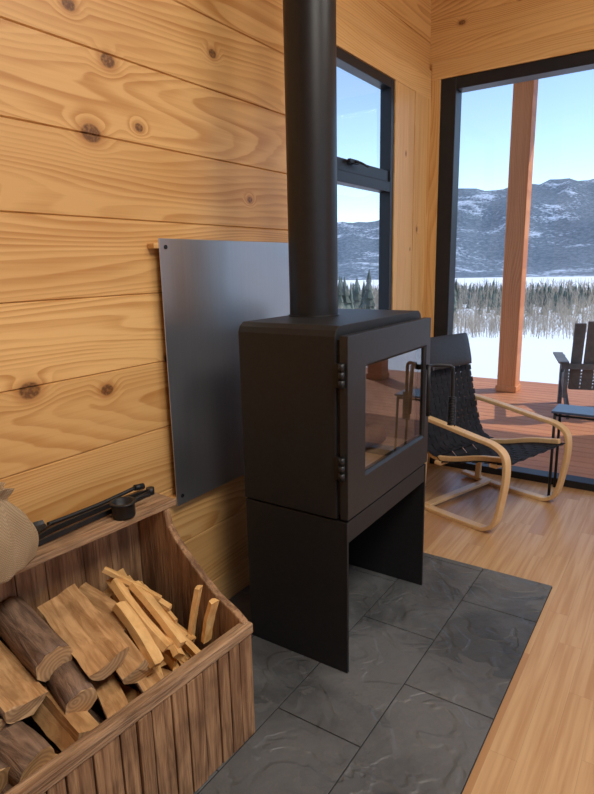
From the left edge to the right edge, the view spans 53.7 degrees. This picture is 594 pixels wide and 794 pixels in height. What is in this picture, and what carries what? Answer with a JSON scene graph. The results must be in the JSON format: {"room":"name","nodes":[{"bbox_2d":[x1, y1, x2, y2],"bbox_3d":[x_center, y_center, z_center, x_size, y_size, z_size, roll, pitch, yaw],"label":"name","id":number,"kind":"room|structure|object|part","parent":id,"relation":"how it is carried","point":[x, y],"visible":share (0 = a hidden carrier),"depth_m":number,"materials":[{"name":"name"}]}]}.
{"room":"cabin living room","nodes":[
{"label":"cabin living room","id":0,"kind":"room"},
{"bbox_2d":[0,0,431,599],"bbox_3d":[-1.068,-0.621,1.272,0.030,3.700,7.120,7,15,33],"label":"wall","id":1,"kind":"structure","parent":0,"point":[126,125],"depth_m":1.98,"materials":[{"name":"brown wood"}]},
{"bbox_2d":[147,238,289,505],"bbox_3d":[-0.206,-0.168,2.615,0.038,1.015,1.083,7,15,33],"label":"shield","id":2,"kind":"object","parent":1,"relation":"attached to","point":[210,287],"visible":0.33,"depth_m":2.37,"materials":[{"name":"grey metal"}]},
{"bbox_2d":[348,158,368,167],"bbox_3d":[0.337,-1.279,3.210,0.044,0.031,0.171,7,15,33],"label":"latch","id":3,"kind":"object","parent":1,"relation":"attached to","point":[350,160],"visible":1,"depth_m":3.19,"materials":[{"name":"metal"}]},
{"bbox_2d":[336,47,394,309],"bbox_3d":[0.331,-1.024,3.355,0.072,1.620,0.880,7,15,33],"label":"frame","id":4,"kind":"object","parent":1,"relation":"attached to","point":[379,180],"visible":0.36,"depth_m":3.54,"materials":[{"name":"black metal"}]},
{"bbox_2d":[336,5,431,99],"bbox_3d":[0.468,-1.943,3.326,0.022,0.180,1.580,7,15,33],"label":"trim","id":5,"kind":"structure","parent":1,"relation":"attached to","point":[353,37],"depth_m":3.30,"materials":[{"name":"brown wood"}]},
{"bbox_2d":[392,80,430,317],"bbox_3d":[0.774,-0.698,4.031,0.024,2.570,0.580,7,15,33],"label":"trim","id":6,"kind":"structure","parent":1,"relation":"attached to","point":[412,110],"depth_m":3.86,"materials":[{"name":"brown wood"}]},
{"bbox_2d":[423,463,593,793],"bbox_3d":[0.894,1.470,0.493,4.920,0.120,7.420,7,15,33],"label":"floor","id":7,"kind":"structure","parent":0,"point":[540,738],"depth_m":2.48,"materials":[{"name":"brown wood"}]},
{"bbox_2d":[193,552,551,793],"bbox_3d":[-0.009,1.069,2.063,1.225,0.012,2.520,7,15,33],"label":"slate hearth","id":8,"kind":"object","parent":7,"relation":"on","point":[433,664],"visible":0.48,"depth_m":2.10,"materials":[{"name":"stone"}]},
{"bbox_2d":[0,489,254,793],"bbox_3d":[-0.616,0.798,1.645,0.527,0.724,0.960,8,16,36],"label":"box","id":9,"kind":"object","parent":8,"relation":"on","point":[179,731],"visible":0.68,"depth_m":1.74,"materials":[{"name":"brown wood"}]},
{"bbox_2d":[0,482,38,583],"bbox_3d":[-0.808,0.343,1.491,0.217,0.239,0.283,7,15,33],"label":"burlap sack","id":10,"kind":"object","parent":9,"relation":"on","point":[19,537],"visible":1,"depth_m":1.49,"materials":[{"name":"beige fabric"}]},
{"bbox_3d":[-0.815,0.785,1.780,0.018,0.700,0.864,8,16,36],"label":"panel","id":11,"kind":"part","parent":9,"relation":"part of","materials":[{"name":"brown wood"}]},
{"bbox_2d":[33,483,144,532],"bbox_3d":[-0.689,0.358,1.879,0.082,0.030,0.487,7,15,33],"label":"shovel","id":12,"kind":"object","parent":9,"relation":"on","point":[40,525],"visible":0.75,"depth_m":1.88,"materials":[{"name":"metal"}]},
{"bbox_3d":[-0.790,0.398,1.732,0.082,0.021,0.121,7,15,33],"label":"blade","id":13,"kind":"part","parent":12,"relation":"part of","materials":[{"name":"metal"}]},
{"bbox_2d":[14,489,175,575],"bbox_3d":[-0.765,0.436,1.672,0.174,0.023,0.960,8,16,36],"label":"shelf","id":14,"kind":"object","parent":9,"relation":"attached to","point":[146,507],"depth_m":1.78,"materials":[{"name":"brown wood"}]},
{"bbox_2d":[38,486,154,545],"bbox_3d":[-0.624,0.367,1.857,0.053,0.022,0.460,7,15,33],"label":"tongs","id":15,"kind":"object","parent":9,"relation":"on","point":[43,539],"visible":0.77,"depth_m":1.79,"materials":[{"name":"metal"}]},
{"bbox_2d":[0,567,218,793],"bbox_3d":[-0.630,0.867,1.644,0.517,0.556,0.829,7,15,33],"label":"firewood pile","id":16,"kind":"object","parent":9,"relation":"in","point":[125,638],"visible":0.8,"depth_m":1.62,"materials":[{"name":"brown wood"}]},
{"bbox_3d":[-0.422,0.976,1.527,0.038,0.382,0.920,8,16,36],"label":"rail","id":17,"kind":"part","parent":9,"relation":"part of","materials":[{"name":"brown wood"}]},
{"bbox_2d":[109,494,150,520],"bbox_3d":[-0.528,0.345,1.880,0.082,0.050,0.152,7,15,33],"label":"cup","id":18,"kind":"object","parent":9,"relation":"on","point":[123,508],"visible":1,"depth_m":1.83,"materials":[{"name":"black metal"}]},
{"bbox_2d":[238,0,455,672],"bbox_3d":[0.192,-0.862,2.204,0.638,3.686,0.811,7,15,33],"label":"wood stove","id":19,"kind":"object","parent":8,"relation":"on","point":[335,402],"visible":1,"depth_m":2.19,"materials":[{"name":"black metal"}]},
{"bbox_3d":[0.363,0.046,2.287,0.031,0.647,0.739,7,15,33],"label":"door","id":20,"kind":"part","parent":19,"relation":"part of","materials":[{"name":"black metal"}]},
{"bbox_3d":[0.614,-0.009,2.546,0.159,0.286,0.070,-7,14,-22],"label":"handle","id":21,"kind":"part","parent":19,"relation":"part of","materials":[{"name":"metal"}]},
{"bbox_2d":[424,333,571,530],"bbox_3d":[1.151,0.165,3.642,0.715,1.044,0.795,-11,16,-37],"label":"armchair","id":22,"kind":"object","parent":7,"relation":"on","point":[453,349],"visible":0.77,"depth_m":3.73,"materials":[{"name":"birch"},{"name":"black woven fabric webbing"}]},
{"bbox_3d":[1.151,0.184,3.647,0.715,1.005,0.795,-11,16,-37],"label":"frame","id":23,"kind":"part","parent":22,"relation":"part of","materials":[{"name":"brown wood"}]},
{"bbox_2d":[547,404,593,495],"bbox_3d":[1.895,0.374,3.700,0.544,0.575,0.230,7,15,33],"label":"side table","id":24,"kind":"object","parent":7,"relation":"on","point":[560,409],"visible":0.92,"depth_m":3.74,"materials":[{"name":"black metal"}]},
{"bbox_2d":[430,0,593,70],"bbox_3d":[2.884,-1.087,2.980,4.600,3.700,0.200,7,15,33],"label":"wall","id":25,"kind":"structure","parent":0,"point":[459,28],"depth_m":3.67,"materials":[{"name":"brown wood"}]},
{"bbox_2d":[426,79,440,463],"bbox_3d":[0.963,-0.806,4.222,0.061,2.690,0.020,7,15,33],"label":"trim","id":26,"kind":"structure","parent":25,"relation":"attached to","point":[436,84],"depth_m":4.08,"materials":[{"name":"brown wood"}]},
{"bbox_2d":[430,50,593,491],"bbox_3d":[2.215,-0.666,3.475,2.865,2.690,0.120,7,15,33],"label":"frame","id":27,"kind":"object","parent":25,"relation":"attached to","point":[452,89],"visible":0.66,"depth_m":4.00,"materials":[{"name":"black metal"}]},
{"bbox_2d":[432,28,593,80],"bbox_3d":[2.814,-1.938,2.688,4.576,0.110,0.022,7,15,33],"label":"trim","id":28,"kind":"structure","parent":25,"relation":"attached to","point":[580,41],"depth_m":3.63,"materials":[{"name":"brown wood"}]},
{"label":"outside","id":29,"kind":"structure","parent":0,"visible":0},
{"bbox_2d":[337,178,593,383],"bbox_3d":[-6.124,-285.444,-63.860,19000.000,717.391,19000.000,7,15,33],"label":"terrain","id":30,"kind":"structure","parent":29,"point":[561,225],"depth_m":3121.60,"materials":[{"name":"white snow"}]},
{"bbox_2d":[338,278,593,338],"bbox_3d":[71.393,-18.100,120.822,352.029,15.786,239.589,7,15,33],"label":"grove","id":31,"kind":"object","parent":30,"relation":"on","point":[563,308],"visible":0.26,"depth_m":61.99,"materials":[{"name":"plant"}]},
{"bbox_2d":[338,270,593,319],"bbox_3d":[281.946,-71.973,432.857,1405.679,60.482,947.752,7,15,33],"label":"conifer forest","id":32,"kind":"object","parent":30,"relation":"on","point":[366,297],"visible":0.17,"depth_m":89.03,"materials":[{"name":"green plant"}]},
{"bbox_2d":[452,377,593,478],"bbox_3d":[4.815,0.657,4.618,8.800,0.300,3.917,7,15,33],"label":"deck","id":33,"kind":"object","parent":30,"relation":"on","point":[539,398],"visible":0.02,"depth_m":5.99,"materials":[{"name":"brown wood"}]},
{"bbox_2d":[495,79,538,392],"bbox_3d":[2.635,-1.982,7.024,0.255,3.890,0.255,7,15,33],"label":"porch post","id":34,"kind":"object","parent":33,"relation":"on","point":[524,102],"visible":0.79,"depth_m":6.94,"materials":[{"name":"brown wood"}]},
{"bbox_2d":[553,321,593,418],"bbox_3d":[3.171,-0.335,6.177,0.820,1.019,0.876,3,13,18],"label":"chair","id":35,"kind":"object","parent":33,"relation":"on","point":[584,380],"visible":0.97,"depth_m":6.03,"materials":[{"name":"grey paint"}]}
]}

